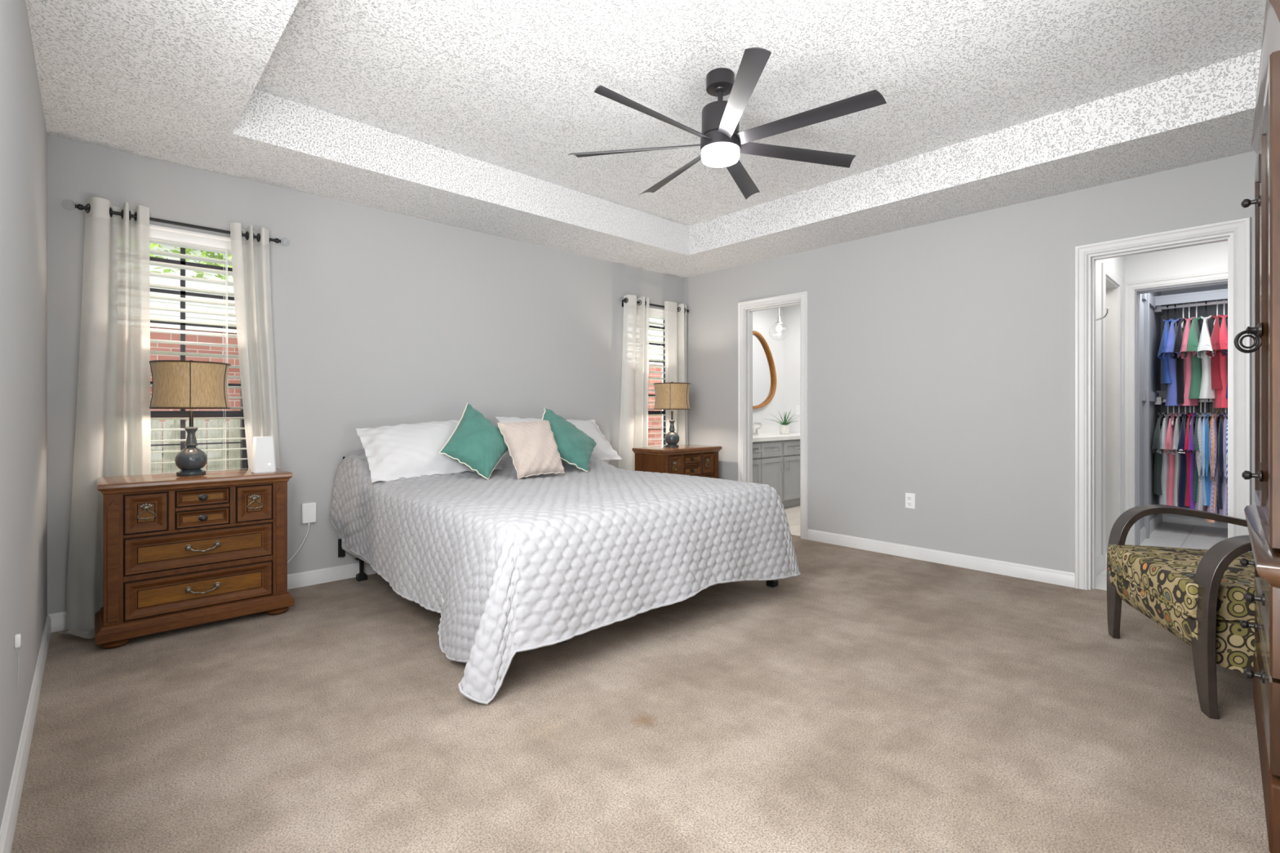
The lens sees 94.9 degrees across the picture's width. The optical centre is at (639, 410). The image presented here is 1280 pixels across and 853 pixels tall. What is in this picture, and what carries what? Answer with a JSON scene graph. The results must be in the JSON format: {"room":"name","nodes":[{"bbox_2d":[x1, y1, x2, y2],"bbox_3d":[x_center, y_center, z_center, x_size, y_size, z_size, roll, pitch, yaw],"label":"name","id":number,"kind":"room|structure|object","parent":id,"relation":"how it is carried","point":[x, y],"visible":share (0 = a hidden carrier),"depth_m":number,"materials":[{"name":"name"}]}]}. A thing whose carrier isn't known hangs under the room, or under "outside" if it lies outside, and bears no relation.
{"room":"bedroom","nodes":[
{"label":"bedroom","id":0,"kind":"room"},
{"bbox_2d":[0,0,47,829],"bbox_3d":[-1.271,-0.308,1.041,0.120,2.793,4.920,0,0,-43],"label":"wall","id":1,"kind":"structure","parent":0,"point":[23,129],"depth_m":1.79,"materials":[{"name":"grey paint"}]},
{"bbox_2d":[14,633,21,686],"bbox_3d":[-1.765,0.710,1.667,0.012,0.147,0.024,0,0,-43],"label":"wall outlet","id":2,"kind":"object","parent":1,"relation":"attached to","point":[17,637],"visible":1,"depth_m":1.66,"materials":[{"name":"white plastic"}]},
{"bbox_2d":[0,614,51,852],"bbox_3d":[-1.263,1.044,1.130,0.014,0.088,4.800,0,0,-43],"label":"baseboard","id":3,"kind":"structure","parent":1,"relation":"attached to","point":[8,823],"depth_m":1.75,"materials":[{"name":"white paint"}]},
{"bbox_2d":[47,134,684,614],"bbox_3d":[-1.269,-0.308,4.488,4.824,2.793,0.120,0,0,-43],"label":"wall","id":4,"kind":"structure","parent":0,"point":[380,317],"depth_m":3.85,"materials":[{"name":"grey paint"}]},
{"bbox_2d":[62,199,289,244],"bbox_3d":[-2.472,-0.995,3.208,0.976,0.071,0.110,0,0,-43],"label":"curtain rod","id":5,"kind":"object","parent":4,"relation":"attached to","point":[79,206],"visible":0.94,"depth_m":3.17,"materials":[{"name":"black metal"}]},
{"bbox_2d":[57,196,151,639],"bbox_3d":[-2.621,0.011,2.897,0.353,2.131,0.294,0,0,-43],"label":"curtain","id":6,"kind":"object","parent":5,"relation":"hanging from","point":[113,429],"visible":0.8,"depth_m":2.96,"materials":[{"name":"white fabric"}]},
{"bbox_2d":[230,222,288,591],"bbox_3d":[-2.210,0.011,3.411,0.285,2.131,0.106,0,0,-43],"label":"curtain","id":7,"kind":"object","parent":5,"relation":"hanging from","point":[251,266],"visible":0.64,"depth_m":3.40,"materials":[{"name":"white fabric"}]},
{"bbox_2d":[149,247,248,470],"bbox_3d":[-2.539,-0.093,3.273,0.700,1.807,0.155,0,0,-43],"label":"window","id":8,"kind":"structure","parent":4,"relation":"in","point":[182,413],"depth_m":3.32,"materials":[{"name":"brown metal"}]},
{"bbox_2d":[149,224,247,474],"bbox_3d":[-2.524,-0.105,3.256,0.596,1.776,0.078,0,0,-43],"label":"window blind","id":9,"kind":"object","parent":8,"relation":"attached to","point":[162,235],"visible":0.3,"depth_m":3.29,"materials":[{"name":"plastic"}]},
{"bbox_2d":[48,561,377,632],"bbox_3d":[-1.223,1.044,4.439,4.584,0.088,0.014,0,0,-43],"label":"baseboard","id":10,"kind":"structure","parent":4,"relation":"attached to","point":[59,620],"depth_m":3.68,"materials":[{"name":"white paint"}]},
{"bbox_2d":[287,502,316,563],"bbox_3d":[-2.108,0.771,3.578,0.043,0.395,0.262,0,0,35],"label":"power adapter","id":11,"kind":"object","parent":4,"relation":"attached to","point":[308,510],"visible":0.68,"depth_m":3.64,"materials":[{"name":"white plastic"}]},
{"bbox_2d":[622,298,688,311],"bbox_3d":[0.151,-0.995,5.653,0.963,0.071,0.110,0,0,-43],"label":"curtain rod","id":12,"kind":"object","parent":4,"relation":"attached to","point":[624,300],"visible":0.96,"depth_m":5.57,"materials":[{"name":"black metal"}]},
{"bbox_2d":[617,294,649,471],"bbox_3d":[-0.059,0.011,5.420,0.360,2.131,0.127,0,0,-43],"label":"curtain","id":13,"kind":"object","parent":12,"relation":"hanging from","point":[633,421],"visible":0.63,"depth_m":5.38,"materials":[{"name":"white fabric"}]},
{"bbox_2d":[664,301,688,444],"bbox_3d":[0.363,0.011,5.787,0.136,2.131,0.328,0,0,30],"label":"curtain","id":14,"kind":"object","parent":12,"relation":"hanging from","point":[675,320],"visible":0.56,"depth_m":5.75,"materials":[{"name":"white fabric"}]},
{"bbox_2d":[648,320,665,446],"bbox_3d":[0.086,-0.093,5.721,0.700,1.807,0.155,0,0,-43],"label":"window","id":15,"kind":"structure","parent":4,"relation":"in","point":[650,412],"depth_m":5.90,"materials":[{"name":"brown metal"}]},
{"bbox_2d":[648,307,666,446],"bbox_3d":[0.102,-0.105,5.704,0.596,1.776,0.078,0,0,-43],"label":"window blind","id":16,"kind":"object","parent":15,"relation":"attached to","point":[658,313],"visible":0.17,"depth_m":5.76,"materials":[{"name":"plastic"}]},
{"bbox_2d":[10,505,1270,852],"bbox_3d":[1.553,1.137,3.756,7.954,0.102,5.040,0,0,-43],"label":"floor","id":17,"kind":"structure","parent":0,"point":[860,701],"depth_m":1.99,"materials":[{"name":"beige carpet"}]},
{"bbox_2d":[94,467,294,648],"bbox_3d":[-2.275,0.709,3.031,0.784,0.758,0.397,0,0,-43],"label":"chest","id":18,"kind":"object","parent":17,"relation":"on","point":[180,552],"visible":1,"depth_m":2.88,"materials":[{"name":"brown wood"}]},
{"bbox_2d":[149,360,231,475],"bbox_3d":[-2.309,0.035,3.026,0.334,0.590,0.334,0,0,6],"label":"table lamp","id":19,"kind":"object","parent":18,"relation":"on","point":[190,384],"visible":1,"depth_m":2.93,"materials":[{"name":"fabric"}]},
{"bbox_2d":[250,435,275,473],"bbox_3d":[-2.016,0.235,3.148,0.104,0.190,0.102,0,0,-40],"label":"router","id":20,"kind":"object","parent":18,"relation":"on","point":[263,460],"visible":1,"depth_m":3.11,"materials":[{"name":"white plastic"}]},
{"bbox_2d":[337,456,777,644],"bbox_3d":[-0.526,0.693,3.678,2.002,0.790,2.071,0,0,-43],"label":"bed","id":21,"kind":"object","parent":17,"relation":"on","point":[361,576],"visible":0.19,"depth_m":3.75,"materials":[{"name":"black metal"}]},
{"bbox_2d":[328,448,800,704],"bbox_3d":[-0.505,0.653,3.594,2.186,0.855,2.195,0,0,-43],"label":"quilt","id":22,"kind":"object","parent":21,"relation":"on","point":[535,562],"visible":0.89,"depth_m":2.73,"materials":[{"name":"grey fabric"}]},
{"bbox_2d":[355,419,502,483],"bbox_3d":[-1.335,0.230,3.768,0.866,0.364,0.385,0,0,-43],"label":"pillow","id":23,"kind":"object","parent":22,"relation":"on","point":[406,451],"visible":0.65,"depth_m":3.59,"materials":[{"name":"white fabric"}]},
{"bbox_2d":[439,403,508,479],"bbox_3d":[-1.017,0.186,3.738,0.300,0.474,0.455,0,0,14],"label":"cushion","id":24,"kind":"object","parent":22,"relation":"on","point":[476,442],"visible":0.88,"depth_m":3.63,"materials":[{"name":"teal fabric"}]},
{"bbox_2d":[495,417,542,423],"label":"pillow","id":25,"kind":"object","parent":22,"relation":"on","point":[501,420],"depth_m":4.40,"materials":[{"name":"white fabric"}]},
{"bbox_2d":[497,420,564,479],"bbox_3d":[-0.699,0.244,3.830,0.401,0.359,0.273,0,0,-43],"label":"cushion","id":26,"kind":"object","parent":22,"relation":"on","point":[532,447],"visible":1,"depth_m":3.76,"materials":[{"name":"fabric"}]},
{"bbox_2d":[542,408,596,471],"bbox_3d":[-0.525,0.204,4.191,0.687,0.448,0.341,0,0,-34],"label":"cushion","id":27,"kind":"object","parent":22,"relation":"on","point":[575,448],"visible":0.73,"depth_m":4.12,"materials":[{"name":"teal fabric"}]},
{"bbox_2d":[565,419,622,460],"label":"pillow","id":28,"kind":"object","parent":22,"relation":"on","point":[603,450],"depth_m":4.75,"materials":[{"name":"white fabric"}]},
{"bbox_2d":[631,444,722,478],"bbox_3d":[0.348,0.709,5.330,0.784,0.758,0.397,0,0,-43],"label":"chest","id":29,"kind":"object","parent":17,"relation":"on","point":[700,460],"visible":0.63,"depth_m":5.17,"materials":[{"name":"brown wood"}]},
{"bbox_2d":[653,382,690,447],"bbox_3d":[0.290,0.035,5.312,0.334,0.590,0.334,0,0,6],"label":"table lamp","id":30,"kind":"object","parent":29,"relation":"on","point":[672,396],"visible":1,"depth_m":5.19,"materials":[{"name":"fabric"}]},
{"bbox_2d":[752,439,799,507],"bbox_3d":[1.357,0.706,6.565,1.770,0.765,0.583,0,0,-43],"label":"vanity cabinet","id":31,"kind":"object","parent":17,"relation":"on","point":[775,464],"visible":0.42,"depth_m":6.37,"materials":[{"name":"grey paint"}]},
{"bbox_2d":[752,424,799,442],"bbox_3d":[1.354,0.249,6.583,1.790,0.145,0.588,0,0,-43],"label":"countertop","id":32,"kind":"structure","parent":31,"relation":"on","point":[766,433],"depth_m":6.76,"materials":[{"name":"white stone"}]},
{"bbox_2d":[764,409,799,434],"bbox_3d":[1.686,0.126,6.984,0.456,0.301,0.495,0,0,-43],"label":"potted plant","id":33,"kind":"object","parent":32,"relation":"on","point":[784,427],"visible":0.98,"depth_m":6.88,"materials":[{"name":"green plant"}]},
{"bbox_2d":[1106,504,1255,719],"bbox_3d":[2.548,0.600,2.329,0.933,0.976,0.823,0,0,19],"label":"armchair","id":34,"kind":"object","parent":17,"relation":"on","point":[1196,595],"visible":0.88,"depth_m":2.20,"materials":[{"name":"fabric"}]},
{"bbox_2d":[1107,543,1255,621],"bbox_3d":[2.440,0.693,2.365,0.705,0.156,0.704,0,0,19],"label":"seat cushion","id":35,"kind":"object","parent":34,"relation":"on","point":[1167,577],"depth_m":2.32,"materials":[{"name":"fabric"}]},
{"bbox_2d":[1233,0,1279,852],"bbox_3d":[1.971,0.068,1.485,0.665,2.040,1.088,0,0,45],"label":"armoire","id":36,"kind":"object","parent":17,"relation":"on","point":[1263,517],"visible":1,"depth_m":1.48,"materials":[{"name":"brown wood"}]},
{"bbox_2d":[25,0,1266,278],"bbox_3d":[0.408,-1.504,2.688,4.584,0.303,4.800,0,0,-43],"label":"ceiling","id":37,"kind":"structure","parent":0,"point":[467,114],"depth_m":2.92,"materials":[{"name":"paint"}]},
{"bbox_2d":[568,47,886,199],"bbox_3d":[0.358,-1.397,2.795,1.436,0.416,1.466,0,0,-43],"label":"ceiling fan","id":38,"kind":"object","parent":37,"relation":"hanging from","point":[722,143],"visible":1,"depth_m":2.73,"materials":[{"name":"black metal"}]},
{"bbox_2d":[701,142,739,167],"bbox_3d":[0.385,-1.216,2.815,0.182,0.054,0.182,0,0,-43],"label":"diffuser","id":39,"kind":"object","parent":38,"relation":"attached to","point":[713,154],"depth_m":2.76,"materials":[{"name":"white"}]},
{"bbox_2d":[752,306,783,425],"bbox_3d":[1.105,-0.132,6.824,1.835,2.440,0.100,0,0,-43],"label":"wall","id":40,"kind":"structure","parent":0,"point":[763,321],"depth_m":7.26,"materials":[{"name":"white paint"}]},
{"bbox_2d":[752,330,776,408],"bbox_3d":[1.348,-0.482,6.949,0.880,0.920,0.045,0,0,-43],"label":"mirror","id":41,"kind":"object","parent":40,"relation":"attached to","point":[763,389],"visible":0.56,"depth_m":7.08,"materials":[{"name":"mirror"}]},
{"bbox_2d":[753,424,779,433],"bbox_3d":[1.159,0.249,6.791,1.790,0.145,0.018,0,0,-43],"label":"backsplash","id":42,"kind":"structure","parent":40,"relation":"attached to","point":[775,428],"depth_m":7.15,"materials":[{"name":"white stone"}]},
{"bbox_2d":[783,304,799,433],"bbox_3d":[2.733,-0.132,6.496,0.100,2.440,2.800,0,0,-43],"label":"wall","id":43,"kind":"structure","parent":0,"point":[791,313],"depth_m":7.32,"materials":[{"name":"white paint"}]},
{"bbox_2d":[684,151,1257,573],"bbox_3d":[2.129,-0.308,4.292,0.120,2.793,4.800,0,0,-43],"label":"wall","id":44,"kind":"structure","parent":0,"point":[941,353],"depth_m":4.16,"materials":[{"name":"grey paint"}]},
{"bbox_2d":[737,290,808,539],"bbox_3d":[1.205,0.040,5.260,0.131,2.097,0.728,0,0,-43],"label":"door frame","id":45,"kind":"structure","parent":44,"relation":"in","point":[745,308],"depth_m":5.40,"materials":[{"name":"white paint"}]},
{"bbox_2d":[905,493,915,509],"bbox_3d":[1.995,0.667,4.341,0.010,0.114,0.072,0,0,-43],"label":"wall outlet","id":46,"kind":"object","parent":44,"relation":"attached to","point":[909,497],"visible":1,"depth_m":4.34,"materials":[{"name":"white plastic"}]},
{"bbox_2d":[807,528,1074,587],"bbox_3d":[2.080,1.044,4.247,0.014,0.088,4.800,0,0,-43],"label":"baseboard","id":47,"kind":"structure","parent":44,"relation":"attached to","point":[996,566],"depth_m":4.12,"materials":[{"name":"white paint"}]},
{"bbox_2d":[1074,217,1250,590],"bbox_3d":[2.965,0.040,3.373,0.131,2.097,0.749,0,0,-43],"label":"door frame","id":48,"kind":"structure","parent":44,"relation":"in","point":[1237,232],"depth_m":3.42,"materials":[{"name":"white paint"}]},
{"bbox_2d":[1095,256,1124,558],"bbox_3d":[3.313,-0.132,4.234,1.533,2.440,0.100,0,0,-43],"label":"wall","id":49,"kind":"structure","parent":0,"point":[1117,264],"depth_m":3.96,"materials":[{"name":"white paint"}]},
{"bbox_2d":[1095,554,1103,577],"bbox_3d":[2.973,1.033,3.839,0.496,0.110,0.014,0,0,-43],"label":"baseboard","id":50,"kind":"structure","parent":49,"relation":"attached to","point":[1099,560],"depth_m":3.91,"materials":[{"name":"white paint"}]},
{"bbox_2d":[1101,262,1122,569],"bbox_3d":[3.383,0.040,4.289,0.718,2.097,0.116,0,0,-43],"label":"door","id":51,"kind":"structure","parent":49,"relation":"in","point":[1111,283],"depth_m":4.46,"materials":[{"name":"white paint"}]},
{"bbox_2d":[1140,291,1160,529],"bbox_3d":[4.534,-0.132,5.301,1.686,2.440,0.100,0,0,-43],"label":"wall","id":52,"kind":"structure","parent":0,"point":[1154,317],"depth_m":5.32,"materials":[{"name":"grey paint"}]},
{"bbox_2d":[1143,293,1149,538],"bbox_3d":[4.320,-0.132,5.013,0.060,2.440,0.030,0,0,-43],"label":"trim","id":53,"kind":"structure","parent":52,"relation":"attached to","point":[1146,303],"depth_m":5.00,"materials":[{"name":"grey paint"}]},
{"bbox_2d":[1124,240,1227,282],"bbox_3d":[4.386,-0.132,4.141,0.110,2.440,1.500,0,0,-43],"label":"wall","id":54,"kind":"structure","parent":0,"point":[1210,257],"depth_m":4.42,"materials":[{"name":"white paint"}]},
{"bbox_2d":[1124,270,1227,545],"bbox_3d":[4.120,0.040,4.411,0.131,2.097,0.747,0,0,-43],"label":"door frame","id":55,"kind":"structure","parent":54,"relation":"in","point":[1132,290],"depth_m":4.61,"materials":[{"name":"white paint"}]},
{"bbox_2d":[1140,513,1227,543],"bbox_3d":[5.008,1.038,4.719,1.586,0.100,1.398,0,0,-43],"label":"baseboard","id":56,"kind":"structure","parent":54,"relation":"attached to","point":[1158,518],"depth_m":5.56,"materials":[{"name":"white paint"}]},
{"bbox_2d":[1160,284,1227,511],"bbox_3d":[5.625,-0.132,5.294,0.100,2.440,1.398,0,0,-43],"label":"wall","id":57,"kind":"structure","parent":0,"point":[1211,309],"depth_m":5.59,"materials":[{"name":"grey paint"}]},
{"bbox_2d":[1142,390,1167,401],"bbox_3d":[5.136,-0.135,4.838,1.236,0.105,1.398,0,0,-43],"label":"closet shelf","id":58,"kind":"object","parent":57,"relation":"attached to","point":[1153,395],"visible":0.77,"depth_m":5.30,"materials":[{"name":"grey paint"}]},
{"bbox_2d":[1142,288,1227,315],"bbox_3d":[5.136,-0.990,4.838,1.236,0.105,1.398,0,0,-43],"label":"closet shelf","id":59,"kind":"object","parent":57,"relation":"attached to","point":[1222,294],"visible":0.6,"depth_m":5.20,"materials":[{"name":"grey paint"}]},
{"bbox_3d":[5.555,-0.132,4.205,1.686,2.440,0.100,0,0,-43],"label":"wall","id":60,"kind":"structure","parent":0,"visible":0},
{"bbox_2d":[1154,396,1213,404],"bbox_3d":[5.259,-0.090,4.953,0.060,0.070,1.398,0,0,-43],"label":"closet rod","id":61,"kind":"object","parent":60,"relation":"attached to","point":[1158,402],"visible":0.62,"depth_m":5.41,"materials":[{"name":"white metal"}]},
{"bbox_2d":[1160,398,1163,425],"bbox_3d":[4.820,0.009,5.423,0.012,0.245,0.416,0,0,45],"label":"clothes hanger","id":62,"kind":"object","parent":61,"relation":"hanging from","point":[1161,421],"visible":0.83,"depth_m":5.41,"materials":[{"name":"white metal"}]},
{"bbox_2d":[1151,412,1167,494],"bbox_3d":[4.822,0.386,5.421,0.698,0.739,0.097,0,0,-41],"label":"shirt","id":63,"kind":"object","parent":62,"relation":"hanging from","point":[1156,442],"visible":0.56,"depth_m":5.28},
{"bbox_2d":[1171,405,1174,425],"bbox_3d":[4.872,0.009,5.367,0.012,0.245,0.416,0,0,45],"label":"clothes hanger","id":64,"kind":"object","parent":61,"relation":"hanging from","point":[1172,421],"visible":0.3,"depth_m":5.29,"materials":[{"name":"white plastic"}]},
{"bbox_2d":[1163,412,1178,506],"bbox_3d":[4.867,0.435,5.374,0.703,0.839,0.094,0,0,-41],"label":"shirt","id":65,"kind":"object","parent":64,"relation":"hanging from","point":[1169,437],"visible":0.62,"depth_m":5.22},
{"bbox_2d":[1193,405,1198,426],"bbox_3d":[4.981,0.009,5.252,0.416,0.245,0.012,0,0,-41],"label":"clothes hanger","id":66,"kind":"object","parent":61,"relation":"hanging from","point":[1194,422],"visible":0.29,"depth_m":5.19,"materials":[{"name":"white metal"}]},
{"bbox_2d":[1192,412,1200,502],"bbox_3d":[4.976,0.406,5.256,0.710,0.779,0.072,0,0,-45],"label":"shirt","id":67,"kind":"object","parent":66,"relation":"hanging from","point":[1196,446],"visible":0.56,"depth_m":5.10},
{"bbox_2d":[1197,399,1203,420],"bbox_3d":[4.995,0.009,5.236,0.416,0.245,0.012,0,0,-41],"label":"clothes hanger","id":68,"kind":"object","parent":61,"relation":"hanging from","point":[1200,399],"visible":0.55,"depth_m":5.23,"materials":[{"name":"white plastic"}]},
{"bbox_2d":[1195,412,1207,511],"bbox_3d":[4.995,0.446,5.236,0.569,0.859,0.092,0,0,-44],"label":"shirt","id":69,"kind":"object","parent":68,"relation":"hanging from","point":[1198,504],"visible":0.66,"depth_m":5.07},
{"bbox_2d":[1208,399,1209,422],"bbox_3d":[5.029,0.009,5.199,0.012,0.245,0.416,0,0,44],"label":"clothes hanger","id":70,"kind":"object","parent":61,"relation":"hanging from","point":[1208,399],"visible":0.58,"depth_m":5.20,"materials":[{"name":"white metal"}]},
{"bbox_2d":[1204,412,1212,506],"bbox_3d":[5.035,0.416,5.193,0.578,0.799,0.075,0,0,-43],"label":"shirt","id":71,"kind":"object","parent":70,"relation":"hanging from","point":[1207,475],"visible":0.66,"depth_m":5.03,"materials":[{"name":"blue fabric"}]},
{"bbox_2d":[1208,399,1213,426],"bbox_3d":[5.048,0.011,5.179,0.420,0.249,0.020,0,0,-41],"label":"clothes hanger","id":72,"kind":"object","parent":61,"relation":"hanging from","point":[1212,399],"visible":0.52,"depth_m":5.12,"materials":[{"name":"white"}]},
{"bbox_2d":[1204,412,1217,522],"bbox_3d":[5.046,0.486,5.181,0.091,0.939,0.581,0,0,45],"label":"shirt","id":73,"kind":"object","parent":72,"relation":"hanging from","point":[1212,415],"visible":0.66,"depth_m":5.01,"materials":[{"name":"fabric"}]},
{"label":"clothes hanger","id":74,"kind":"object","parent":61,"relation":"hanging from","visible":0},
{"bbox_2d":[1177,412,1190,507],"bbox_3d":[4.919,0.446,5.310,0.692,0.859,0.103,0,0,-43],"label":"shirt","id":75,"kind":"object","parent":74,"relation":"hanging from","point":[1183,470],"visible":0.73,"depth_m":5.17,"materials":[{"name":"fabric"}]},
{"label":"clothes hanger","id":76,"kind":"object","parent":61,"relation":"hanging from","visible":0},
{"bbox_2d":[1187,412,1196,509],"bbox_3d":[4.968,0.466,5.265,0.704,0.899,0.078,0,0,-43],"label":"shirt","id":77,"kind":"object","parent":76,"relation":"hanging from","point":[1192,506],"visible":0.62,"depth_m":5.12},
{"label":"clothes hanger","id":78,"kind":"object","parent":61,"relation":"hanging from","visible":0},
{"bbox_2d":[1200,412,1208,505],"bbox_3d":[5.017,0.416,5.213,0.077,0.799,0.568,0,0,43],"label":"shirt","id":79,"kind":"object","parent":78,"relation":"hanging from","point":[1204,495],"visible":0.55,"depth_m":5.04,"materials":[{"name":"blue fabric"}]},
{"bbox_3d":[5.066,0.011,5.160,0.420,0.249,0.020,0,0,-40],"label":"clothes hanger","id":80,"kind":"object","parent":61,"relation":"hanging from","visible":0},
{"bbox_2d":[1207,412,1221,514],"bbox_3d":[5.059,0.456,5.168,0.576,0.879,0.088,0,0,-40],"label":"shirt","id":81,"kind":"object","parent":80,"relation":"hanging from","point":[1210,508],"visible":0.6,"depth_m":5.02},
{"label":"clothes hanger","id":82,"kind":"object","parent":61,"relation":"hanging from","visible":0},
{"bbox_2d":[1217,412,1225,509],"bbox_3d":[5.082,0.426,5.142,0.573,0.819,0.073,0,0,-45],"label":"shirt","id":83,"kind":"object","parent":82,"relation":"hanging from","point":[1220,504],"visible":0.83,"depth_m":4.97,"materials":[{"name":"blue fabric"}]},
{"bbox_2d":[1154,299,1227,312],"bbox_3d":[5.259,-0.948,4.953,0.060,0.070,1.398,0,0,-43],"label":"closet rod","id":84,"kind":"object","parent":60,"relation":"attached to","point":[1159,308],"visible":0.44,"depth_m":5.29,"materials":[{"name":"white metal"}]},
{"bbox_2d":[1173,303,1176,328],"bbox_3d":[4.880,-0.849,5.360,0.416,0.245,0.012,0,0,-44],"label":"clothes hanger","id":85,"kind":"object","parent":84,"relation":"hanging from","point":[1175,304],"visible":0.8,"depth_m":5.36,"materials":[{"name":"white metal"}]},
{"bbox_2d":[1162,317,1181,405],"bbox_3d":[4.883,-0.443,5.356,0.704,0.799,0.155,0,0,-42],"label":"shirt","id":86,"kind":"object","parent":85,"relation":"hanging from","point":[1171,395],"visible":0.56,"depth_m":5.21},
{"bbox_2d":[1181,303,1183,328],"bbox_3d":[4.916,-0.849,5.321,0.416,0.245,0.013,0,0,-45],"label":"clothes hanger","id":87,"kind":"object","parent":84,"relation":"hanging from","point":[1183,304],"visible":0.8,"depth_m":5.30,"materials":[{"name":"white plastic"}]},
{"bbox_2d":[1171,317,1188,403],"bbox_3d":[4.925,-0.453,5.311,0.704,0.779,0.134,0,0,-41],"label":"shirt","id":88,"kind":"object","parent":87,"relation":"hanging from","point":[1179,335],"visible":0.54,"depth_m":5.17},
{"bbox_2d":[1188,302,1190,318],"bbox_3d":[4.943,-0.849,5.292,0.013,0.245,0.416,0,0,45],"label":"clothes hanger","id":89,"kind":"object","parent":84,"relation":"hanging from","point":[1188,303],"visible":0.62,"depth_m":5.29,"materials":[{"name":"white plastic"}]},
{"bbox_2d":[1177,316,1198,405],"bbox_3d":[4.938,-0.443,5.297,0.704,0.799,0.145,0,0,-44],"label":"shirt","id":90,"kind":"object","parent":89,"relation":"hanging from","point":[1187,361],"visible":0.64,"depth_m":5.14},
{"bbox_2d":[1195,302,1197,317],"bbox_3d":[4.976,-0.849,5.256,0.416,0.245,0.013,0,0,-40],"label":"clothes hanger","id":91,"kind":"object","parent":84,"relation":"hanging from","point":[1196,302],"visible":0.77,"depth_m":5.25,"materials":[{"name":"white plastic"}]},
{"bbox_2d":[1183,315,1202,399],"bbox_3d":[4.971,-0.472,5.262,0.691,0.739,0.140,0,0,-40],"label":"shirt","id":92,"kind":"object","parent":91,"relation":"hanging from","point":[1195,329],"visible":0.7,"depth_m":5.10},
{"bbox_2d":[1213,299,1220,328],"bbox_3d":[5.066,-0.849,5.160,0.416,0.245,0.012,0,0,-41],"label":"clothes hanger","id":93,"kind":"object","parent":84,"relation":"hanging from","point":[1217,300],"visible":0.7,"depth_m":5.16,"materials":[{"name":"white plastic"}]},
{"bbox_2d":[1205,314,1227,389],"bbox_3d":[5.074,-0.512,5.152,0.717,0.659,0.158,0,0,-45],"label":"shirt","id":94,"kind":"object","parent":93,"relation":"hanging from","point":[1216,383],"visible":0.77,"depth_m":5.00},
{"bbox_2d":[1221,299,1225,322],"bbox_3d":[5.095,-0.849,5.128,0.416,0.245,0.012,0,0,-42],"label":"clothes hanger","id":95,"kind":"object","parent":84,"relation":"hanging from","point":[1224,300],"visible":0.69,"depth_m":5.13,"materials":[{"name":"white plastic"}]},
{"bbox_2d":[1212,314,1227,408],"bbox_3d":[5.099,-0.432,5.124,0.688,0.819,0.155,0,0,-45],"label":"shirt","id":96,"kind":"object","parent":95,"relation":"hanging from","point":[1220,402],"visible":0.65,"depth_m":4.98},
{"label":"outside","id":97,"kind":"structure","parent":0,"visible":0},
{"bbox_3d":[-4.832,1.388,9.472,15.000,0.100,11.730,0,0,-43],"label":"ground","id":98,"kind":"structure","parent":97,"visible":0},
{"bbox_2d":[149,242,232,279],"bbox_3d":[-4.246,-0.629,5.185,3.284,3.941,0.800,0,0,-43],"label":"tree","id":99,"kind":"object","parent":98,"relation":"on","point":[220,256],"visible":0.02,"depth_m":5.38,"materials":[{"name":"green plant"}]},
{"bbox_2d":[151,419,239,474],"bbox_3d":[-3.192,0.706,5.388,6.769,1.287,0.060,0,0,-43],"label":"fence","id":100,"kind":"object","parent":98,"relation":"on","point":[167,424],"visible":0.02,"depth_m":4.92,"materials":[{"name":"wood"}]},
{"bbox_2d":[149,243,662,473],"bbox_3d":[-4.485,-0.962,8.073,11.600,4.600,3.450,0,0,-43],"label":"house","id":101,"kind":"structure","parent":98,"relation":"on","point":[154,302],"depth_m":6.20,"materials":[{"name":"red brick"}]},
{"label":"clothes hanger","id":102,"kind":"object","parent":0,"visible":0},
{"bbox_2d":[1157,318,1174,384],"bbox_3d":[4.854,-0.542,5.388,0.713,0.599,0.129,0,0,-44],"label":"shirt","id":103,"kind":"object","parent":102,"relation":"hanging from","point":[1165,375],"visible":0.59,"depth_m":5.24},
{"label":"clothes hanger","id":104,"kind":"object","parent":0,"visible":0},
{"bbox_2d":[1196,315,1215,399],"bbox_3d":[5.021,-0.472,5.208,0.684,0.739,0.135,0,0,-43],"label":"shirt","id":105,"kind":"object","parent":104,"relation":"hanging from","point":[1206,391],"visible":0.83,"depth_m":5.04,"materials":[{"name":"fabric"}]},
{"bbox_3d":[4.845,0.010,5.397,0.416,0.245,0.012,0,0,-42],"label":"clothes hanger","id":106,"kind":"object","parent":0,"visible":0},
{"bbox_2d":[1156,412,1173,505],"bbox_3d":[4.840,0.446,5.402,0.718,0.859,0.116,0,0,-42],"label":"shirt","id":107,"kind":"object","parent":106,"relation":"hanging from","point":[1162,498],"visible":0.54,"depth_m":5.25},
{"label":"clothes hanger","id":108,"kind":"object","parent":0,"visible":0},
{"bbox_2d":[1170,412,1183,506],"bbox_3d":[4.894,0.456,5.344,0.704,0.879,0.089,0,0,-43],"label":"shirt","id":109,"kind":"object","parent":108,"relation":"hanging from","point":[1179,420],"visible":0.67,"depth_m":5.19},
{"label":"clothes hanger","id":110,"kind":"object","parent":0,"visible":0},
{"bbox_2d":[1183,412,1194,506],"bbox_3d":[4.947,0.426,5.288,0.697,0.819,0.074,0,0,-43],"label":"shirt","id":111,"kind":"object","parent":110,"relation":"hanging from","point":[1187,502],"visible":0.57,"depth_m":5.13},
{"label":"clothes hanger","id":112,"kind":"object","parent":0,"visible":0},
{"bbox_2d":[1218,412,1227,515],"bbox_3d":[5.096,0.476,5.127,0.582,0.919,0.079,0,0,-44],"label":"shirt","id":113,"kind":"object","parent":112,"relation":"hanging from","point":[1224,485],"visible":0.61,"depth_m":4.97,"materials":[{"name":"fabric"}]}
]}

